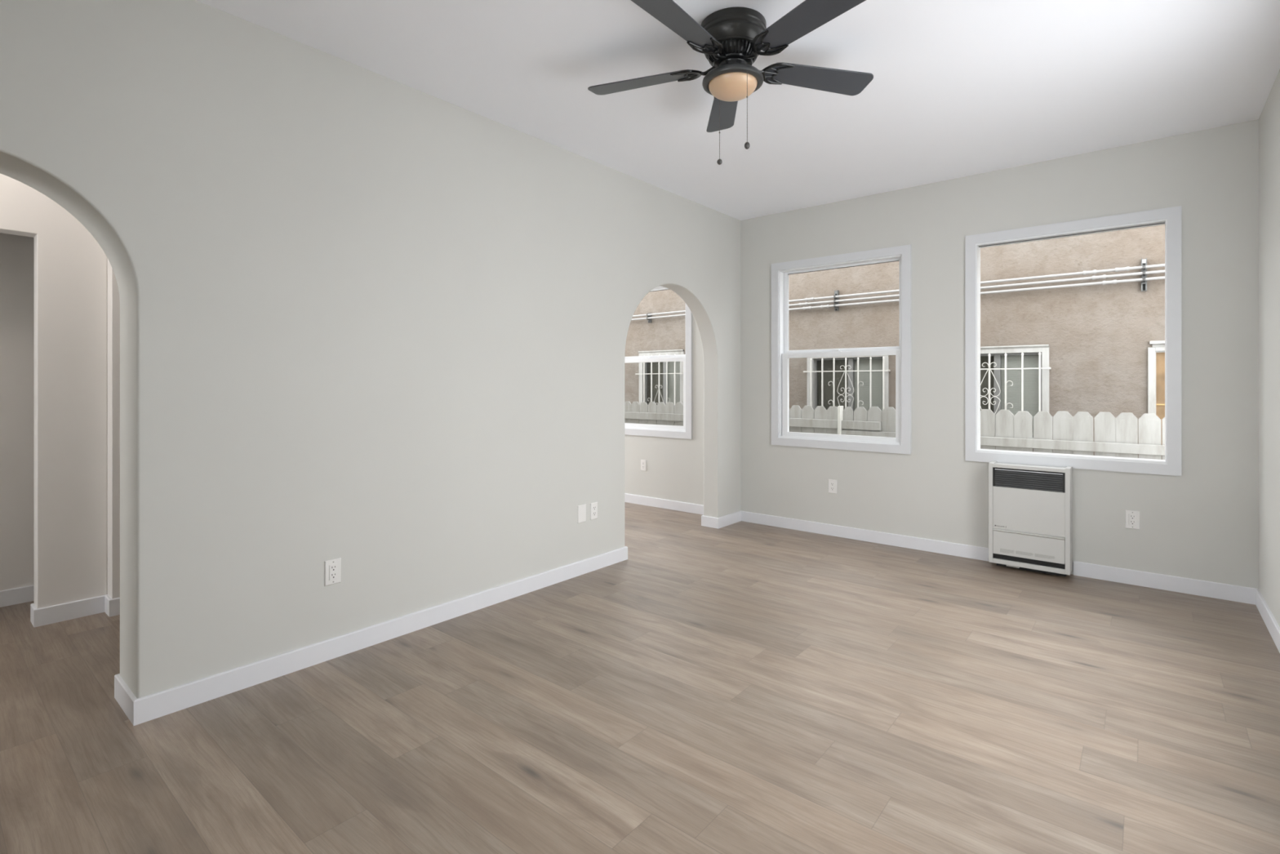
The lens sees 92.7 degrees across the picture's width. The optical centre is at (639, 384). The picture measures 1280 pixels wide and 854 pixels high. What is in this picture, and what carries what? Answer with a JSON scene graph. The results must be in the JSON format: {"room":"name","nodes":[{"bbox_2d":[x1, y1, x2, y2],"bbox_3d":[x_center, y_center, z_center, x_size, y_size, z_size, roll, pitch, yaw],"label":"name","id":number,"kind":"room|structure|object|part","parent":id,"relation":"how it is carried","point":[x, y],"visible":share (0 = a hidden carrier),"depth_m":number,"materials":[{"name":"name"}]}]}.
{"room":"empty living room","nodes":[
{"label":"empty living room","id":0,"kind":"room"},
{"bbox_2d":[0,232,34,590],"bbox_3d":[-4.085,-0.125,2.896,0.117,2.744,5.080,0,0,40],"label":"wall","id":1,"kind":"structure","parent":0,"point":[16,251],"depth_m":3.46,"materials":[{"name":"paint"}]},
{"bbox_2d":[0,584,34,607],"bbox_3d":[-4.035,1.198,2.855,0.013,0.090,5.080,0,0,40],"label":"baseboard","id":2,"kind":"structure","parent":1,"relation":"attached to","point":[18,595],"depth_m":3.46,"materials":[{"name":"paint"}]},
{"bbox_2d":[0,173,119,608],"bbox_3d":[-3.627,-0.125,2.517,0.235,2.744,5.080,0,0,40],"label":"wall","id":3,"kind":"structure","parent":0,"point":[77,303],"depth_m":3.25,"materials":[{"name":"paint"}]},
{"bbox_2d":[30,594,119,626],"bbox_3d":[-2.489,1.198,3.728,1.754,0.090,0.210,0,0,-43],"label":"baseboard","id":4,"kind":"structure","parent":3,"relation":"attached to","point":[45,615],"depth_m":3.24,"materials":[{"name":"paint"}]},
{"bbox_2d":[0,0,740,698],"bbox_3d":[-1.680,-0.125,2.670,0.292,2.744,7.800,0,0,40],"label":"wall","id":5,"kind":"structure","parent":0,"point":[379,324],"depth_m":2.75,"materials":[{"name":"paint"}]},
{"bbox_2d":[324,557,341,586],"bbox_3d":[-1.395,0.852,2.778,0.008,0.112,0.072,0,0,40],"label":"wall outlet","id":6,"kind":"object","parent":5,"relation":"attached to","point":[333,566],"visible":1,"depth_m":2.77,"materials":[{"name":"white plastic"}]},
{"bbox_2d":[329,563,337,580],"bbox_3d":[-1.394,0.852,2.777,0.004,0.068,0.035,0,0,40],"label":"receptacle","id":7,"kind":"object","parent":6,"relation":"attached to","point":[333,566],"depth_m":2.78,"materials":[{"name":"white plastic"}]},
{"bbox_2d":[114,546,627,725],"bbox_3d":[-1.087,1.198,3.386,0.318,0.090,2.755,0,0,40],"label":"baseboard","id":8,"kind":"structure","parent":5,"relation":"attached to","point":[150,707],"depth_m":2.75,"materials":[{"name":"paint"}]},
{"bbox_2d":[577,503,586,523],"bbox_3d":[-0.380,0.847,4.005,0.006,0.114,0.076,0,0,40],"label":"wall plate","id":9,"kind":"object","parent":5,"relation":"attached to","point":[581,509],"visible":1,"depth_m":4.00,"materials":[{"name":"white plastic"}]},
{"bbox_2d":[590,502,597,519],"bbox_3d":[-0.307,0.847,4.092,0.008,0.110,0.066,0,0,40],"label":"wall outlet","id":10,"kind":"object","parent":5,"relation":"attached to","point":[593,506],"visible":1,"depth_m":4.08,"materials":[{"name":"white plastic"}]},
{"bbox_2d":[592,506,595,515],"bbox_3d":[-0.305,0.847,4.091,0.003,0.065,0.033,0,0,40],"label":"receptacle","id":11,"kind":"object","parent":10,"relation":"attached to","point":[593,507],"depth_m":4.09,"materials":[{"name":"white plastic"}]},
{"bbox_2d":[0,502,1279,853],"bbox_3d":[-1.751,1.243,3.696,8.691,0.001,6.555,0,0,40],"label":"floor","id":12,"kind":"structure","parent":0,"point":[740,687],"depth_m":2.21,"materials":[{"name":"beige wood"}]},
{"bbox_2d":[195,0,1279,220],"bbox_3d":[-2.204,-1.622,3.110,8.741,0.250,8.110,0,0,40],"label":"ceiling","id":13,"kind":"structure","parent":0,"point":[957,88],"depth_m":2.99,"materials":[{"name":"paint"}]},
{"bbox_2d":[587,0,873,164],"bbox_3d":[0.361,-1.220,2.521,1.258,0.554,1.207,0,0,40],"label":"ceiling fan","id":14,"kind":"object","parent":13,"relation":"hanging from","point":[731,39],"visible":1,"depth_m":2.46,"materials":[{"name":"black metal"}]},
{"bbox_3d":[0.011,-1.335,2.700,0.490,0.035,0.142,0,0,21],"label":"blade","id":15,"kind":"part","parent":14,"relation":"part of","materials":[{"name":"grey wood"}]},
{"bbox_3d":[0.140,-1.335,2.240,0.142,0.035,0.491,0,0,40],"label":"blade","id":16,"kind":"part","parent":14,"relation":"part of","materials":[{"name":"grey wood"}]},
{"bbox_3d":[0.345,-1.131,2.648,0.005,0.314,0.005,0,0,17],"label":"pull chain","id":17,"kind":"part","parent":14,"relation":"part of","materials":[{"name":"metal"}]},
{"bbox_3d":[0.407,-1.335,2.960,0.142,0.035,0.490,0,0,3],"label":"blade","id":18,"kind":"part","parent":14,"relation":"part of","materials":[{"name":"grey wood"}]},
{"bbox_3d":[0.388,-1.367,2.558,0.196,0.046,0.196,0,0,40],"label":"motor","id":19,"kind":"part","parent":14,"relation":"part of","materials":[{"name":"black metal"}]},
{"bbox_3d":[0.388,-1.232,2.558,0.202,0.062,0.202,0,0,40],"label":"lamp shade","id":20,"kind":"part","parent":14,"relation":"part of","materials":[{"name":"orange glass"}]},
{"bbox_3d":[0.429,-1.112,2.448,0.005,0.292,0.005,0,0,-28],"label":"pull chain","id":21,"kind":"part","parent":14,"relation":"part of","materials":[{"name":"metal"}]},
{"bbox_3d":[0.610,-1.335,2.221,0.142,0.035,0.490,0,0,-33],"label":"blade","id":22,"kind":"part","parent":14,"relation":"part of","materials":[{"name":"grey wood"}]},
{"bbox_3d":[0.777,-1.335,2.665,0.490,0.035,0.142,0,0,-15],"label":"blade","id":23,"kind":"part","parent":14,"relation":"part of","materials":[{"name":"grey wood"}]},
{"bbox_2d":[624,119,1258,588],"bbox_3d":[0.313,-0.125,6.187,8.691,2.744,0.160,0,0,40],"label":"wall","id":24,"kind":"structure","parent":0,"point":[1202,523],"depth_m":4.25,"materials":[{"name":"paint"}]},
{"bbox_2d":[640,459,646,471],"bbox_3d":[0.035,0.835,6.308,0.070,0.112,0.008,0,0,40],"label":"wall outlet","id":25,"kind":"object","parent":24,"relation":"attached to","point":[643,462],"visible":1,"depth_m":6.30,"materials":[{"name":"white plastic"}]},
{"bbox_2d":[624,285,692,439],"bbox_3d":[0.093,-0.264,6.339,1.164,1.589,0.146,0,0,40],"label":"window","id":26,"kind":"structure","parent":24,"relation":"in","point":[685,431],"depth_m":6.02,"materials":[{"name":"paint"}]},
{"bbox_3d":[0.108,-0.621,6.359,0.996,0.728,0.032,0,0,40],"label":"sash","id":27,"kind":"part","parent":26,"relation":"part of","materials":[{"name":"white plastic"}]},
{"bbox_3d":[0.082,0.092,6.327,0.994,0.722,0.032,0,0,40],"label":"sash","id":28,"kind":"part","parent":26,"relation":"part of","materials":[{"name":"white plastic"}]},
{"bbox_2d":[624,493,988,560],"bbox_3d":[-0.355,1.198,6.376,7.020,0.090,0.401,0,0,40],"label":"baseboard","id":29,"kind":"structure","parent":24,"relation":"attached to","point":[885,538],"depth_m":5.07,"materials":[{"name":"paint"}]},
{"bbox_2d":[828,479,836,493],"bbox_3d":[1.584,0.839,5.024,0.071,0.112,0.008,0,0,40],"label":"wall outlet","id":30,"kind":"object","parent":24,"relation":"attached to","point":[832,483],"visible":1,"depth_m":5.02,"materials":[{"name":"white plastic"}]},
{"bbox_2d":[830,482,834,490],"bbox_3d":[1.583,0.839,5.023,0.033,0.065,0.003,0,0,40],"label":"receptacle","id":31,"kind":"object","parent":30,"relation":"attached to","point":[832,484],"depth_m":5.02,"materials":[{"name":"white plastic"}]},
{"bbox_2d":[771,244,911,454],"bbox_3d":[1.648,-0.264,5.051,1.164,1.589,0.146,0,0,40],"label":"window","id":32,"kind":"structure","parent":24,"relation":"in","point":[781,435],"depth_m":4.99,"materials":[{"name":"paint"}]},
{"bbox_3d":[1.636,0.092,5.039,0.994,0.722,0.032,0,0,40],"label":"sash","id":33,"kind":"part","parent":32,"relation":"part of","materials":[{"name":"white plastic"}]},
{"bbox_3d":[1.663,-0.621,5.072,0.996,0.728,0.032,0,0,40],"label":"sash","id":34,"kind":"part","parent":32,"relation":"part of","materials":[{"name":"white plastic"}]},
{"bbox_2d":[988,461,1072,576],"bbox_3d":[2.595,0.889,4.069,0.455,0.708,0.154,0,0,40],"label":"wall heater","id":35,"kind":"object","parent":24,"relation":"attached to","point":[1030,506],"visible":1,"depth_m":4.01,"materials":[{"name":"metal"}]},
{"bbox_2d":[1000,548,1054,559],"bbox_3d":[2.546,1.117,4.020,0.306,0.023,0.001,0,0,40],"label":"print","id":36,"kind":"object","parent":35,"relation":"attached to","point":[1026,553],"depth_m":4.02},
{"bbox_3d":[2.550,1.061,4.018,0.402,0.168,0.017,0,0,40],"label":"access door","id":37,"kind":"part","parent":35,"relation":"part of","materials":[{"name":"metal"}]},
{"bbox_2d":[964,205,1182,475],"bbox_3d":[2.821,-0.259,4.060,1.163,1.613,0.116,0,0,40],"label":"window","id":38,"kind":"structure","parent":24,"relation":"in","point":[1171,217],"depth_m":3.93,"materials":[{"name":"paint"}]},
{"bbox_2d":[1124,510,1139,529],"bbox_3d":[3.063,0.841,3.799,0.071,0.112,0.008,0,0,40],"label":"wall outlet","id":39,"kind":"object","parent":24,"relation":"attached to","point":[1131,517],"visible":1,"depth_m":3.80,"materials":[{"name":"white plastic"}]},
{"bbox_2d":[1128,514,1136,525],"bbox_3d":[3.062,0.841,3.797,0.035,0.068,0.004,0,0,40],"label":"receptacle","id":40,"kind":"object","parent":39,"relation":"attached to","point":[1132,517],"depth_m":3.80,"materials":[{"name":"white plastic"}]},
{"bbox_2d":[982,224,1164,248],"bbox_3d":[0.374,0.043,6.261,8.691,3.600,0.029,0,0,40],"label":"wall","id":41,"kind":"structure","parent":0,"point":[1162,224],"depth_m":4.12,"materials":[{"name":"grey paint"}]},
{"bbox_2d":[1258,69,1279,626],"bbox_3d":[1.062,-0.125,0.398,0.150,2.744,7.800,0,0,40],"label":"wall","id":42,"kind":"structure","parent":0,"point":[1269,117],"depth_m":3.16,"materials":[{"name":"paint"}]},
{"bbox_2d":[1073,560,1279,653],"bbox_3d":[0.676,1.198,0.718,0.854,0.090,7.800,0,0,40],"label":"baseboard","id":43,"kind":"structure","parent":42,"relation":"attached to","point":[1244,594],"depth_m":3.63,"materials":[{"name":"paint"}]},
{"label":"outside","id":44,"kind":"structure","parent":0,"visible":0},
{"bbox_3d":[1.842,1.893,6.693,18.000,0.100,2.510,0,0,40],"label":"ground","id":45,"kind":"structure","parent":44,"visible":0},
{"bbox_2d":[624,401,843,434],"bbox_3d":[0.586,1.032,7.508,3.866,1.622,0.093,0,0,40],"label":"picket fence","id":46,"kind":"object","parent":45,"relation":"on","point":[820,420],"visible":0.19,"depth_m":6.65,"materials":[{"name":"white paint"}]},
{"bbox_3d":[0.580,0.411,7.522,3.838,0.088,0.037,0,0,40],"label":"rail","id":47,"kind":"part","parent":46,"relation":"part of","materials":[{"name":"white paint"}]},
{"bbox_3d":[2.063,1.032,6.283,0.027,1.622,0.091,0,0,40],"label":"post","id":48,"kind":"part","parent":46,"relation":"part of","materials":[{"name":"white paint"}]},
{"bbox_2d":[624,225,1164,459],"bbox_3d":[2.628,0.068,7.642,16.000,3.550,0.545,0,0,40],"label":"house","id":49,"kind":"structure","parent":45,"relation":"on","point":[1103,346],"depth_m":6.33,"materials":[{"name":"beige paint"}]},
{"bbox_3d":[0.134,-1.027,9.415,0.042,0.149,0.094,0,0,40],"label":"pipe bracket","id":50,"kind":"part","parent":49,"relation":"part of","materials":[{"name":"grey metal"}]},
{"bbox_3d":[0.366,0.088,9.354,0.715,1.060,0.045,0,0,40],"label":"sash","id":51,"kind":"part","parent":49,"relation":"part of","materials":[{"name":"metal"}]},
{"bbox_2d":[648,361,662,404],"bbox_3d":[0.280,0.088,9.523,0.368,1.060,0.005,0,0,40],"label":"curtain","id":52,"kind":"object","parent":49,"relation":"hanging from","point":[655,365],"depth_m":9.55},
{"bbox_2d":[635,354,683,404],"bbox_3d":[0.295,0.095,9.280,0.882,1.096,0.100,0,0,40],"label":"security grille","id":53,"kind":"object","parent":49,"relation":"attached to","point":[651,373],"visible":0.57,"depth_m":9.23,"materials":[{"name":"white metal"}]},
{"bbox_2d":[667,361,679,404],"bbox_3d":[0.528,0.090,9.262,0.348,1.073,0.012,0,0,40],"label":"blind","id":54,"kind":"object","parent":49,"relation":"hanging from","point":[670,364],"depth_m":9.28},
{"bbox_2d":[817,360,848,409],"bbox_3d":[2.457,0.111,7.719,0.445,0.875,0.005,0,0,40],"label":"curtain","id":55,"kind":"object","parent":49,"relation":"hanging from","point":[828,365],"depth_m":7.74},
{"bbox_3d":[2.414,-1.037,7.527,0.042,0.248,0.094,0,0,40],"label":"pipe bracket","id":56,"kind":"part","parent":49,"relation":"part of","materials":[{"name":"grey metal"}]},
{"bbox_2d":[803,356,890,410],"bbox_3d":[2.501,0.158,7.453,1.041,0.971,0.100,0,0,40],"label":"security grille","id":57,"kind":"object","parent":49,"relation":"attached to","point":[883,370],"visible":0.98,"depth_m":7.40,"materials":[{"name":"white metal"}]},
{"bbox_3d":[2.573,0.111,7.526,0.870,0.875,0.045,0,0,40],"label":"sash","id":58,"kind":"part","parent":49,"relation":"part of","materials":[{"name":"metal"}]},
{"bbox_2d":[853,359,882,411],"bbox_3d":[2.765,0.116,7.409,0.425,0.881,0.012,0,0,40],"label":"blind","id":59,"kind":"object","parent":49,"relation":"hanging from","point":[864,364],"depth_m":7.41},
{"bbox_2d":[631,270,1164,320],"bbox_3d":[2.467,-1.022,7.448,13.000,0.046,0.041,0,0,40],"label":"conduit pipe","id":60,"kind":"object","parent":49,"relation":"attached to","point":[1104,276],"visible":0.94,"depth_m":6.29,"materials":[{"name":"white metal"}]},
{"bbox_2d":[632,263,1164,316],"bbox_3d":[2.467,-1.076,7.448,13.000,0.053,0.041,0,0,40],"label":"conduit pipe","id":61,"kind":"object","parent":49,"relation":"attached to","point":[1125,268],"visible":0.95,"depth_m":6.27,"materials":[{"name":"white metal"}]},
{"bbox_2d":[788,275,1164,310],"bbox_3d":[4.239,-0.968,5.980,8.400,0.040,0.041,0,0,40],"label":"conduit pipe","id":62,"kind":"object","parent":49,"relation":"attached to","point":[1113,282],"visible":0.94,"depth_m":6.20,"materials":[{"name":"white metal"}]},
{"bbox_2d":[980,355,993,412],"bbox_3d":[3.667,0.111,6.717,0.446,0.875,0.005,0,0,40],"label":"curtain","id":63,"kind":"object","parent":49,"relation":"hanging from","point":[984,384],"depth_m":6.64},
{"bbox_3d":[3.783,0.111,6.523,0.872,0.875,0.045,0,0,40],"label":"sash","id":64,"kind":"part","parent":49,"relation":"part of","materials":[{"name":"metal"}]},
{"bbox_2d":[980,351,1051,413],"bbox_3d":[3.712,0.158,6.449,1.037,0.971,0.100,0,0,40],"label":"security grille","id":65,"kind":"object","parent":49,"relation":"attached to","point":[1039,367],"visible":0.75,"depth_m":6.29,"materials":[{"name":"white metal"}]},
{"bbox_2d":[1000,355,1038,435],"bbox_3d":[3.976,0.116,6.406,0.426,0.881,0.012,0,0,40],"label":"blind","id":66,"kind":"object","parent":49,"relation":"hanging from","point":[1030,375],"depth_m":6.40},
{"bbox_3d":[4.669,-1.018,5.658,0.042,0.299,0.094,0,0,40],"label":"pipe bracket","id":67,"kind":"part","parent":49,"relation":"part of","materials":[{"name":"metal"}]},
{"bbox_3d":[5.045,0.132,5.414,0.731,0.878,0.016,0,0,40],"label":"screen frame","id":68,"kind":"part","parent":49,"relation":"part of","materials":[{"name":"paint"}]},
{"bbox_3d":[5.048,0.132,5.417,0.731,0.878,0.004,0,0,40],"label":"screen panel","id":69,"kind":"part","parent":49,"relation":"part of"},
{"bbox_2d":[841,406,1164,459],"bbox_3d":[3.319,1.019,5.267,3.204,1.598,0.058,0,0,40],"label":"picket fence","id":70,"kind":"object","parent":45,"relation":"on","point":[1062,433],"visible":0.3,"depth_m":5.12,"materials":[{"name":"white paint"}]},
{"bbox_3d":[2.228,0.414,6.157,0.385,0.085,0.037,0,0,40],"label":"rail","id":71,"kind":"part","parent":70,"relation":"part of","materials":[{"name":"white paint"}]},
{"bbox_3d":[3.313,0.505,5.258,3.202,0.076,0.037,0,0,40],"label":"rail","id":72,"kind":"part","parent":70,"relation":"part of","materials":[{"name":"white paint"}]}
]}

